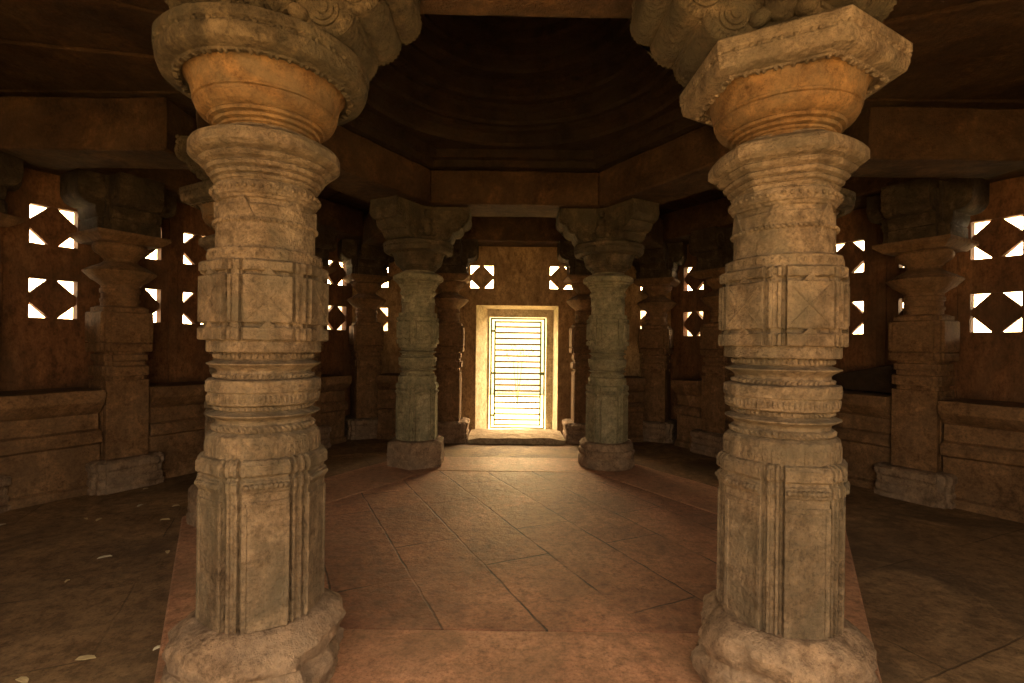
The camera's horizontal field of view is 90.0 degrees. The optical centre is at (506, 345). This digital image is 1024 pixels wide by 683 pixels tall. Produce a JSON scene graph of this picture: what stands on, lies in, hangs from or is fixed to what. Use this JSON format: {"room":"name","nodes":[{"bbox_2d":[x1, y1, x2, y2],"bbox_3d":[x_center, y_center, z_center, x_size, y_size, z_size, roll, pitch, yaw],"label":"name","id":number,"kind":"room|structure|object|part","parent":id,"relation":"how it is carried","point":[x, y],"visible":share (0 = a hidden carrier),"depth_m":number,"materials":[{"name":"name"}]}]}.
{"room":"house of worship","nodes":[
{"label":"house of worship","id":0,"kind":"room"},
{"bbox_2d":[2,167,352,415],"bbox_3d":[-3.958,-0.394,6.742,0.110,4.017,5.664,1,0,30],"label":"wall","id":1,"kind":"structure","parent":0,"point":[38,353],"depth_m":5.46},
{"bbox_2d":[0,227,2,390],"bbox_3d":[-4.932,-0.622,4.935,0.045,2.171,0.100,1,0,30],"label":"trim","id":2,"kind":"structure","parent":1,"relation":"attached to","point":[1,228],"depth_m":4.96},
{"bbox_2d":[29,279,75,317],"bbox_3d":[-4.766,-0.484,5.360,0.070,0.411,0.410,1,0,30],"label":"window","id":3,"kind":"structure","parent":1,"relation":"in","point":[51,299],"depth_m":5.33,"materials":[{"name":"brown stone"}]},
{"bbox_2d":[30,207,76,245],"bbox_3d":[-4.760,-1.235,5.356,0.070,0.408,0.410,1,0,30],"label":"window","id":4,"kind":"structure","parent":1,"relation":"in","point":[50,225],"depth_m":5.33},
{"bbox_2d":[139,288,158,313],"bbox_3d":[-4.355,-0.480,6.072,0.070,0.417,0.402,1,0,30],"label":"window","id":5,"kind":"structure","parent":1,"relation":"in","point":[147,300],"depth_m":6.12,"materials":[{"name":"brown stone"}]},
{"bbox_2d":[145,249,156,257],"bbox_3d":[-4.346,-1.236,6.074,0.070,0.409,0.410,1,0,30],"label":"window","id":6,"kind":"structure","parent":1,"relation":"in","point":[152,250],"depth_m":6.14,"materials":[{"name":"stone"}]},
{"bbox_2d":[167,209,178,381],"bbox_3d":[-4.130,-0.613,6.325,0.045,2.171,0.100,1,0,30],"label":"trim","id":7,"kind":"structure","parent":1,"relation":"attached to","point":[173,221],"depth_m":6.31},
{"bbox_2d":[183,293,200,323],"bbox_3d":[-4.027,-0.479,6.640,0.070,0.410,0.416,1,0,30],"label":"window","id":8,"kind":"structure","parent":1,"relation":"in","point":[190,304],"depth_m":6.56,"materials":[{"name":"brown stone"}]},
{"bbox_2d":[184,235,206,264],"bbox_3d":[-4.019,-1.228,6.640,0.070,0.402,0.418,1,0,30],"label":"window","id":9,"kind":"structure","parent":1,"relation":"in","point":[194,253],"depth_m":6.58,"materials":[{"name":"brown stone"}]},
{"bbox_2d":[328,306,344,329],"bbox_3d":[-2.897,-0.464,8.597,0.070,0.405,0.416,1,0,30],"label":"window","id":10,"kind":"structure","parent":1,"relation":"in","point":[336,318],"depth_m":8.57,"materials":[{"name":"brown stone"}]},
{"bbox_2d":[328,261,345,284],"bbox_3d":[-2.888,-1.216,8.599,0.070,0.410,0.408,1,0,30],"label":"window","id":11,"kind":"structure","parent":1,"relation":"in","point":[336,277],"depth_m":8.58,"materials":[{"name":"brown stone"}]},
{"bbox_2d":[352,246,670,434],"bbox_3d":[0.051,-0.348,8.905,5.711,4.017,0.110,1,0,0],"label":"wall","id":12,"kind":"structure","parent":0,"point":[521,275],"depth_m":8.85,"materials":[{"name":"brown stone"}]},
{"bbox_2d":[377,308,387,325],"bbox_3d":[-2.261,-0.454,8.915,0.403,0.415,0.070,1,0,0],"label":"window","id":13,"kind":"structure","parent":12,"relation":"in","point":[382,318],"depth_m":8.88,"materials":[{"name":"brown stone"}]},
{"bbox_2d":[470,266,492,287],"bbox_3d":[-0.439,-1.189,8.915,0.410,0.400,0.070,1,0,0],"label":"window","id":14,"kind":"structure","parent":12,"relation":"in","point":[481,276],"depth_m":8.88,"materials":[{"name":"brown stone"}]},
{"bbox_2d":[475,305,557,429],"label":"door frame","id":15,"kind":"structure","parent":12,"relation":"in","point":[483,312],"depth_m":9.35,"materials":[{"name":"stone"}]},
{"bbox_2d":[489,318,545,428],"bbox_3d":[0.195,0.516,9.489,1.018,2.051,0.047,1,0,0],"label":"gate","id":16,"kind":"object","parent":15,"relation":"on","point":[544,319],"visible":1,"depth_m":9.49,"materials":[{"name":"metal"}]},
{"bbox_2d":[550,266,566,288],"bbox_3d":[0.945,-1.172,8.915,0.406,0.414,0.070,1,0,0],"label":"window","id":17,"kind":"structure","parent":12,"relation":"in","point":[557,277],"depth_m":8.88,"materials":[{"name":"brown stone"}]},
{"bbox_2d":[640,315,645,326],"bbox_3d":[2.508,-0.399,8.915,0.406,0.412,0.070,1,0,0],"label":"window","id":18,"kind":"structure","parent":12,"relation":"in","point":[643,319],"depth_m":8.88,"materials":[{"name":"brown stone"}]},
{"bbox_2d":[0,438,1023,682],"bbox_3d":[0.053,1.606,4.413,11.173,0.110,9.676,1,0,0],"label":"floor","id":19,"kind":"structure","parent":0,"point":[942,590],"depth_m":3.41,"materials":[{"name":"brown stone"}]},
{"bbox_2d":[0,150,23,513],"bbox_3d":[-4.779,-0.128,4.413,0.805,3.248,0.920,1,0,0],"label":"pillar","id":20,"kind":"structure","parent":19,"relation":"on","point":[11,166],"depth_m":4.59,"materials":[{"name":"stone"}]},
{"bbox_2d":[15,676,28,682],"bbox_3d":[-2.196,1.513,2.319,0.074,0.014,0.033,1,0,8],"label":"dry leaf","id":21,"kind":"object","parent":19,"relation":"on","point":[23,679],"visible":1,"depth_m":2.32,"materials":[{"name":"brown plant"}]},
{"bbox_2d":[0,387,105,509],"bbox_3d":[-4.588,0.972,4.933,0.626,1.053,0.987,1,0,30],"label":"wall","id":22,"kind":"structure","parent":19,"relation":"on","point":[48,437],"depth_m":4.89,"materials":[{"name":"brown stone"}]},
{"bbox_2d":[75,655,95,659],"bbox_3d":[-2.044,1.516,2.482,0.085,0.011,0.042,1,0,0],"label":"dry leaf","id":23,"kind":"object","parent":19,"relation":"on","point":[84,657],"visible":1,"depth_m":2.48,"materials":[{"name":"brown plant"}]},
{"bbox_2d":[60,168,176,495],"bbox_3d":[-4.135,-0.121,5.507,0.805,3.248,0.920,1,0,30],"label":"pillar","id":24,"kind":"structure","parent":19,"relation":"on","point":[121,215],"depth_m":5.35,"materials":[{"name":"stone"}]},
{"bbox_2d":[91,242,148,262],"bbox_3d":[-4.175,-0.986,5.536,0.496,0.201,0.496,1,0,30],"label":"bowl","id":25,"kind":"object","parent":24,"relation":"on","point":[111,252],"depth_m":5.39,"materials":[{"name":"brown stone"}]},
{"bbox_2d":[154,517,195,682],"bbox_3d":[-1.757,1.540,3.368,0.766,0.120,2.843,1,0,-30],"label":"trim","id":26,"kind":"structure","parent":19,"relation":"on","point":[182,593],"depth_m":3.15,"materials":[{"name":"stone"}]},
{"bbox_2d":[174,134,215,526],"bbox_3d":[-2.267,-0.125,4.413,0.975,3.219,1.340,1,0,0],"label":"carved pillar","id":27,"kind":"structure","parent":26,"relation":"on","point":[196,195],"depth_m":4.18,"materials":[{"name":"stone"}]},
{"bbox_2d":[0,96,198,169],"bbox_3d":[-3.497,-1.820,4.416,1.446,0.445,0.485,1,0,0],"label":"beam","id":28,"kind":"structure","parent":27,"relation":"attached to","point":[113,133],"depth_m":4.18,"materials":[{"name":"stone"}]},
{"bbox_2d":[198,113,209,127],"bbox_3d":[-1.699,-1.929,3.383,0.634,0.420,2.735,1,0,-30],"label":"stone lintel","id":29,"kind":"object","parent":27,"relation":"on","point":[202,123],"visible":0.04,"depth_m":3.98,"materials":[{"name":"brown stone"}]},
{"bbox_2d":[198,233,214,250],"bbox_3d":[-2.285,-0.821,4.413,0.591,0.250,0.645,1,0,0],"label":"cushion","id":30,"kind":"object","parent":27,"relation":"on","point":[207,242],"depth_m":4.18,"materials":[{"name":"stone"}]},
{"bbox_2d":[198,201,214,231],"bbox_3d":[-2.282,-1.060,4.413,0.675,0.255,0.675,1,0,0],"label":"bowl","id":31,"kind":"object","parent":27,"relation":"on","point":[206,207],"depth_m":4.16,"materials":[{"name":"stone"}]},
{"bbox_2d":[148,381,206,478],"bbox_3d":[-3.651,0.980,6.555,0.625,1.057,1.879,1,0,30],"label":"wall","id":32,"kind":"structure","parent":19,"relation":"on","point":[176,409],"depth_m":5.91,"materials":[{"name":"brown stone"}]},
{"bbox_2d":[183,461,427,516],"bbox_3d":[-1.757,1.540,5.458,0.766,0.120,2.843,1,0,30],"label":"trim","id":33,"kind":"structure","parent":19,"relation":"on","point":[347,484],"depth_m":5.67,"materials":[{"name":"stone"}]},
{"bbox_2d":[369,195,471,469],"bbox_3d":[-1.119,-0.112,6.476,1.340,3.219,0.975,1,0,-30],"label":"carved pillar","id":34,"kind":"structure","parent":33,"relation":"on","point":[419,237],"depth_m":6.27,"materials":[{"name":"grey stone"}]},
{"bbox_2d":[362,211,386,245],"bbox_3d":[-1.703,-1.798,7.524,0.482,0.443,1.437,1,0,-30],"label":"beam","id":35,"kind":"structure","parent":34,"relation":"on","point":[372,235],"depth_m":7.71,"materials":[{"name":"stone"}]},
{"bbox_2d":[321,126,429,205],"bbox_3d":[-1.697,-1.930,5.451,0.646,0.423,2.718,1,0,30],"label":"stone lintel","id":36,"kind":"object","parent":34,"relation":"on","point":[369,170],"visible":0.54,"depth_m":5.48,"materials":[{"name":"brown stone"}]},
{"bbox_2d":[393,270,442,290],"bbox_3d":[-1.124,-0.808,6.498,0.626,0.250,0.626,1,0,-30],"label":"cushion","id":37,"kind":"object","parent":34,"relation":"on","point":[408,280],"depth_m":6.28,"materials":[{"name":"grey stone"}]},
{"bbox_2d":[392,251,444,271],"bbox_3d":[-1.121,-1.046,6.498,0.675,0.255,0.675,1,0,-30],"label":"bowl","id":38,"kind":"object","parent":34,"relation":"on","point":[407,261],"depth_m":6.28,"materials":[{"name":"stone"}]},
{"bbox_2d":[311,223,336,448],"bbox_3d":[-2.979,-0.108,7.510,0.805,3.248,0.920,1,0,30],"label":"pillar","id":39,"kind":"structure","parent":19,"relation":"on","point":[326,240],"depth_m":7.51,"materials":[{"name":"stone"}]},
{"bbox_2d":[321,374,351,444],"bbox_3d":[-2.834,0.991,7.972,0.624,1.053,0.523,1,0,30],"label":"wall","id":40,"kind":"structure","parent":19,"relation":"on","point":[334,405],"depth_m":7.89,"materials":[{"name":"brown stone"}]},
{"bbox_2d":[337,237,394,439],"bbox_3d":[-2.354,-0.101,8.614,0.920,3.248,0.805,1,0,-30],"label":"pillar","id":41,"kind":"structure","parent":19,"relation":"on","point":[366,265],"depth_m":8.44,"materials":[{"name":"stone"}]},
{"bbox_2d":[24,160,366,239],"bbox_3d":[-3.545,-1.950,6.460,0.643,0.420,5.158,1,0,32],"label":"lintel","id":42,"kind":"object","parent":41,"relation":"on","point":[347,221],"visible":0.14,"depth_m":5.87,"materials":[{"name":"stone"}]},
{"bbox_2d":[352,281,381,293],"bbox_3d":[-2.373,-0.965,8.664,0.496,0.201,0.496,1,0,-30],"label":"bowl","id":43,"kind":"object","parent":41,"relation":"on","point":[362,287],"depth_m":8.50,"materials":[{"name":"brown stone"}]},
{"bbox_2d":[376,373,399,438],"bbox_3d":[-1.649,1.004,8.533,0.933,1.055,0.625,1,0,0],"label":"wall","id":44,"kind":"structure","parent":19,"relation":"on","point":[385,382],"depth_m":8.36,"materials":[{"name":"brown stone"}]},
{"bbox_2d":[433,239,478,442],"bbox_3d":[-0.955,-0.085,8.344,0.920,3.248,0.805,1,0,0],"label":"pillar","id":45,"kind":"structure","parent":19,"relation":"on","point":[453,427],"depth_m":8.20,"materials":[{"name":"stone"}]},
{"bbox_2d":[437,280,464,292],"bbox_3d":[-0.945,-0.949,8.402,0.496,0.201,0.496,1,0,0],"label":"bowl","id":46,"kind":"object","parent":45,"relation":"on","point":[447,286],"depth_m":8.23,"materials":[{"name":"brown stone"}]},
{"bbox_2d":[426,457,595,472],"bbox_3d":[0.053,1.561,6.504,2.843,0.120,0.766,1,0,0],"label":"trim","id":47,"kind":"structure","parent":19,"relation":"on","point":[504,464],"depth_m":6.45,"materials":[{"name":"stone"}]},
{"bbox_2d":[329,629,703,682],"bbox_3d":[0.053,1.561,2.323,2.843,0.119,0.766,1,0,0],"label":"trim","id":48,"kind":"structure","parent":19,"relation":"on","point":[364,655],"depth_m":2.47,"materials":[{"name":"stone"}]},
{"bbox_2d":[152,0,421,682],"bbox_3d":[-1.083,-0.112,2.351,1.340,3.219,0.975,1,0,30],"label":"carved pillar","id":49,"kind":"structure","parent":48,"relation":"on","point":[273,81],"depth_m":2.12,"materials":[{"name":"stone"}]},
{"bbox_2d":[187,122,339,196],"bbox_3d":[-1.088,-0.808,2.329,0.626,0.250,0.626,1,0,30],"label":"cushion","id":50,"kind":"object","parent":49,"relation":"on","point":[282,155],"depth_m":2.12,"materials":[{"name":"stone"}]},
{"bbox_2d":[182,51,344,143],"bbox_3d":[-1.086,-1.046,2.329,0.675,0.255,0.675,1,0,30],"label":"bowl","id":51,"kind":"object","parent":49,"relation":"on","point":[275,89],"depth_m":2.11,"materials":[{"name":"stone"}]},
{"bbox_2d":[420,0,632,18],"bbox_3d":[0.093,-1.909,2.348,2.727,0.421,0.643,1,0,0],"label":"stone lintel","id":52,"kind":"object","parent":49,"relation":"on","point":[622,9],"visible":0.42,"depth_m":2.58,"materials":[{"name":"brown stone"}]},
{"bbox_2d":[630,0,912,682],"bbox_3d":[1.237,-0.085,2.351,1.340,3.219,0.975,1,0,-30],"label":"carved pillar","id":53,"kind":"structure","parent":48,"relation":"on","point":[779,84],"depth_m":2.12,"materials":[{"name":"stone"}]},
{"bbox_2d":[708,128,869,202],"bbox_3d":[1.257,-0.781,2.329,0.645,0.250,0.591,1,0,-30],"label":"cushion","id":54,"kind":"object","parent":53,"relation":"on","point":[771,160],"depth_m":2.13,"materials":[{"name":"stone"}]},
{"bbox_2d":[706,56,873,149],"bbox_3d":[1.260,-1.020,2.329,0.675,0.255,0.675,1,0,-30],"label":"bowl","id":55,"kind":"object","parent":53,"relation":"on","point":[780,95],"depth_m":2.10,"materials":[{"name":"stone"}]},
{"bbox_2d":[468,429,564,444],"bbox_3d":[0.148,1.491,8.438,1.534,0.122,0.801,1,0,0],"label":"step","id":56,"kind":"structure","parent":19,"relation":"on","point":[476,436],"depth_m":8.15,"materials":[{"name":"stone"}]},
{"bbox_2d":[557,240,591,444],"bbox_3d":[1.287,-0.059,8.344,0.920,3.248,0.805,1,0,0],"label":"pillar","id":57,"kind":"structure","parent":19,"relation":"on","point":[574,428],"depth_m":8.20,"materials":[{"name":"stone"}]},
{"bbox_2d":[461,217,565,246],"bbox_3d":[0.096,-1.909,8.581,5.071,0.422,0.512,1,0,0],"label":"lintel","id":58,"kind":"object","parent":57,"relation":"on","point":[489,231],"visible":0.23,"depth_m":8.33,"materials":[{"name":"stone"}]},
{"bbox_2d":[571,282,590,293],"bbox_3d":[1.297,-0.923,8.402,0.496,0.201,0.496,1,0,0],"label":"bowl","id":59,"kind":"object","parent":57,"relation":"on","point":[579,287],"depth_m":8.25,"materials":[{"name":"brown stone"}]},
{"bbox_2d":[624,376,645,441],"bbox_3d":[1.862,1.044,8.534,0.739,1.055,0.622,1,0,0],"label":"wall","id":60,"kind":"structure","parent":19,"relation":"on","point":[636,384],"depth_m":8.36,"materials":[{"name":"brown stone"}]},
{"bbox_2d":[595,464,717,513],"bbox_3d":[1.863,1.581,5.458,0.766,0.120,2.843,1,0,-30],"label":"trim","id":61,"kind":"structure","parent":19,"relation":"on","point":[696,494],"depth_m":5.55,"materials":[{"name":"stone"}]},
{"bbox_2d":[556,198,659,471],"bbox_3d":[1.263,-0.085,6.476,1.340,3.219,0.975,1,0,30],"label":"carved pillar","id":62,"kind":"structure","parent":61,"relation":"on","point":[608,240],"depth_m":6.28,"materials":[{"name":"grey stone"}]},
{"bbox_2d":[425,170,602,216],"bbox_3d":[0.091,-1.910,6.479,2.735,0.424,0.640,1,0,0],"label":"stone lintel","id":63,"kind":"object","parent":62,"relation":"on","point":[487,193],"visible":0.73,"depth_m":6.17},
{"bbox_2d":[583,272,633,292],"bbox_3d":[1.283,-0.781,6.498,0.626,0.250,0.626,1,0,30],"label":"cushion","id":64,"kind":"object","parent":62,"relation":"on","point":[598,282],"depth_m":6.28,"materials":[{"name":"grey stone"}]},
{"bbox_2d":[582,253,634,273],"bbox_3d":[1.286,-1.019,6.498,0.675,0.255,0.675,1,0,30],"label":"bowl","id":65,"kind":"object","parent":62,"relation":"on","point":[596,263],"depth_m":6.28,"materials":[{"name":"stone"}]},
{"bbox_2d":[641,217,662,248],"bbox_3d":[1.885,-1.758,7.522,0.481,0.444,1.439,1,0,30],"label":"beam","id":66,"kind":"structure","parent":62,"relation":"on","point":[654,238],"depth_m":7.72,"materials":[{"name":"stone"}]},
{"bbox_2d":[632,241,686,443],"bbox_3d":[2.497,-0.046,8.614,0.920,3.248,0.805,1,0,30],"label":"pillar","id":67,"kind":"structure","parent":19,"relation":"on","point":[657,269],"depth_m":8.44,"materials":[{"name":"stone"}]},
{"bbox_2d":[642,285,671,296],"bbox_3d":[2.536,-0.909,8.664,0.496,0.201,0.496,1,0,30],"label":"bowl","id":68,"kind":"object","parent":67,"relation":"on","point":[651,290],"depth_m":8.50,"materials":[{"name":"brown stone"}]},
{"bbox_2d":[659,168,1023,244],"bbox_3d":[3.761,-1.867,6.532,0.657,0.421,5.238,1,0,-30],"label":"lintel","id":69,"kind":"object","parent":67,"relation":"on","point":[678,225],"visible":0.24,"depth_m":7.23,"materials":[{"name":"stone"}]},
{"bbox_2d":[671,378,701,448],"bbox_3d":[2.953,1.058,7.973,0.623,1.051,0.520,1,0,-30],"label":"wall","id":70,"kind":"structure","parent":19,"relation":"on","point":[687,410],"depth_m":7.89,"materials":[{"name":"brown stone"}]},
{"bbox_2d":[689,226,734,457],"bbox_3d":[3.122,-0.039,7.510,0.805,3.248,0.920,1,0,-30],"label":"pillar","id":71,"kind":"structure","parent":19,"relation":"on","point":[712,247],"depth_m":7.39,"materials":[{"name":"stone"}]},
{"bbox_2d":[705,276,721,289],"bbox_3d":[3.182,-0.902,7.539,0.496,0.201,0.496,1,0,-30],"label":"bowl","id":72,"kind":"object","parent":71,"relation":"on","point":[712,281],"depth_m":7.44,"materials":[{"name":"brown stone"}]},
{"bbox_2d":[727,389,891,489],"bbox_3d":[3.806,1.065,6.492,0.626,1.057,2.010,1,0,-30],"label":"wall","id":73,"kind":"structure","parent":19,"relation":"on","point":[864,432],"depth_m":5.75,"materials":[{"name":"brown stone"}]},
{"bbox_2d":[832,364,896,392],"bbox_3d":[4.170,0.364,6.128,0.188,0.347,1.034,1,0,-30],"label":"slab","id":74,"kind":"object","parent":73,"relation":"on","point":[878,378],"visible":0.49,"depth_m":5.92,"materials":[{"name":"stone"}]},
{"bbox_2d":[844,529,881,682],"bbox_3d":[1.863,1.581,3.368,0.766,0.120,2.843,1,0,30],"label":"trim","id":75,"kind":"structure","parent":19,"relation":"on","point":[854,611],"depth_m":3.06,"materials":[{"name":"stone"}]},
{"bbox_2d":[714,142,862,252],"bbox_3d":[2.439,-0.071,4.413,0.975,3.219,1.340,1,0,0],"label":"carved pillar","id":76,"kind":"structure","parent":75,"relation":"on","point":[848,203],"depth_m":4.09,"materials":[{"name":"stone"}]},
{"bbox_2d":[599,125,730,207],"bbox_3d":[1.880,-1.890,5.447,0.630,0.424,2.731,1,0,-30],"label":"stone lintel","id":77,"kind":"object","parent":76,"relation":"on","point":[679,167],"visible":0.51,"depth_m":5.38,"materials":[{"name":"brown stone"}]},
{"bbox_2d":[842,106,1023,177],"bbox_3d":[3.682,-1.738,4.414,1.446,0.444,0.488,1,0,0],"label":"beam","id":78,"kind":"structure","parent":76,"relation":"on","point":[902,141],"depth_m":4.18,"materials":[{"name":"stone"}]},
{"bbox_2d":[867,178,989,508],"bbox_3d":[4.349,-0.025,5.384,0.805,3.248,0.920,1,0,-30],"label":"pillar","id":79,"kind":"structure","parent":19,"relation":"on","point":[924,222],"depth_m":5.23,"materials":[{"name":"stone"}]},
{"bbox_2d":[937,398,1023,522],"bbox_3d":[4.740,1.074,4.877,0.622,1.060,0.845,1,0,-30],"label":"wall","id":80,"kind":"structure","parent":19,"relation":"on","point":[982,445],"depth_m":4.84,"materials":[{"name":"brown stone"}]},
{"bbox_2d":[0,0,1023,215],"bbox_3d":[0.105,-3.034,4.413,10.584,1.839,9.152,1,0,0],"label":"ceiling","id":81,"kind":"structure","parent":0,"point":[526,93],"depth_m":5.02,"materials":[{"name":"stone"}]},
{"bbox_2d":[324,471,716,632],"bbox_3d":[0.053,1.563,4.413,3.926,0.115,3.400,1,0,0],"label":"floor","id":82,"kind":"structure","parent":0,"point":[429,550],"depth_m":3.67,"materials":[{"name":"brown stone"}]},
{"bbox_2d":[670,175,1023,418],"bbox_3d":[4.108,-0.302,6.742,0.110,4.017,5.664,1,0,-30],"label":"wall","id":83,"kind":"structure","parent":0,"point":[990,365],"depth_m":5.40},
{"bbox_2d":[684,312,702,335],"bbox_3d":[3.121,-0.356,8.471,0.070,0.414,0.408,1,0,-30],"label":"window","id":84,"kind":"structure","parent":83,"relation":"in","point":[694,322],"depth_m":8.45,"materials":[{"name":"brown stone"}]},
{"bbox_2d":[685,266,702,289],"bbox_3d":[3.129,-1.111,8.473,0.070,0.414,0.404,1,0,-30],"label":"window","id":85,"kind":"structure","parent":83,"relation":"in","point":[693,283],"depth_m":8.47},
{"bbox_2d":[836,242,863,272],"bbox_3d":[4.302,-1.097,6.440,0.070,0.407,0.414,1,0,-30],"label":"window","id":86,"kind":"structure","parent":83,"relation":"in","point":[853,255],"depth_m":6.38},
{"bbox_2d":[849,302,862,333],"bbox_3d":[4.295,-0.344,6.438,0.070,0.416,0.407,1,0,-30],"label":"window","id":87,"kind":"structure","parent":83,"relation":"in","point":[856,314],"depth_m":6.35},
{"bbox_2d":[876,224,886,365],"bbox_3d":[4.438,-0.516,6.059,0.045,2.171,0.100,1,0,-30],"label":"trim","id":88,"kind":"structure","parent":83,"relation":"attached to","point":[881,315],"depth_m":6.04,"materials":[{"name":"brown stone"}]},
{"bbox_2d":[945,253,957,398],"bbox_3d":[4.768,-0.512,5.487,0.045,2.171,0.100,1,0,-30],"label":"trim","id":89,"kind":"structure","parent":83,"relation":"attached to","point":[951,305],"depth_m":5.45,"materials":[{"name":"brown stone"}]},
{"bbox_2d":[971,292,1021,331],"bbox_3d":[4.999,-0.339,5.218,0.070,0.413,0.402,1,0,-30],"label":"window","id":90,"kind":"structure","parent":83,"relation":"in","point":[997,312],"depth_m":5.19,"materials":[{"name":"brown stone"}]},
{"bbox_2d":[972,218,1022,257],"bbox_3d":[5.007,-1.093,5.220,0.070,0.407,0.414,1,0,-30],"label":"window","id":91,"kind":"structure","parent":83,"relation":"in","point":[999,237],"depth_m":5.19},
{"label":"outside","id":92,"kind":"structure","parent":0,"visible":0},
{"bbox_2d":[489,393,544,425],"bbox_3d":[-0.020,1.745,27.560,60.000,0.310,34.880,1,0,0],"label":"ground","id":93,"kind":"structure","parent":92,"point":[498,394],"depth_m":12.74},
{"bbox_2d":[327,306,702,393],"bbox_3d":[0.498,0.176,17.175,13.200,2.840,0.550,1,0,0],"label":"wall","id":94,"kind":"structure","parent":93,"relation":"on","point":[385,310],"depth_m":17.00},
{"bbox_2d":[500,341,533,403],"bbox_3d":[0.309,0.734,13.994,0.990,1.741,0.714,1,0,0],"label":"tree","id":95,"kind":"object","parent":93,"relation":"on","point":[517,393],"visible":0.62,"depth_m":13.96,"materials":[{"name":"green plant"}]},
{"bbox_3d":[0.289,1.008,14.000,0.271,1.193,0.303,1,0,0],"label":"stem","id":96,"kind":"part","parent":95,"relation":"part of","materials":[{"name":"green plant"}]}
]}

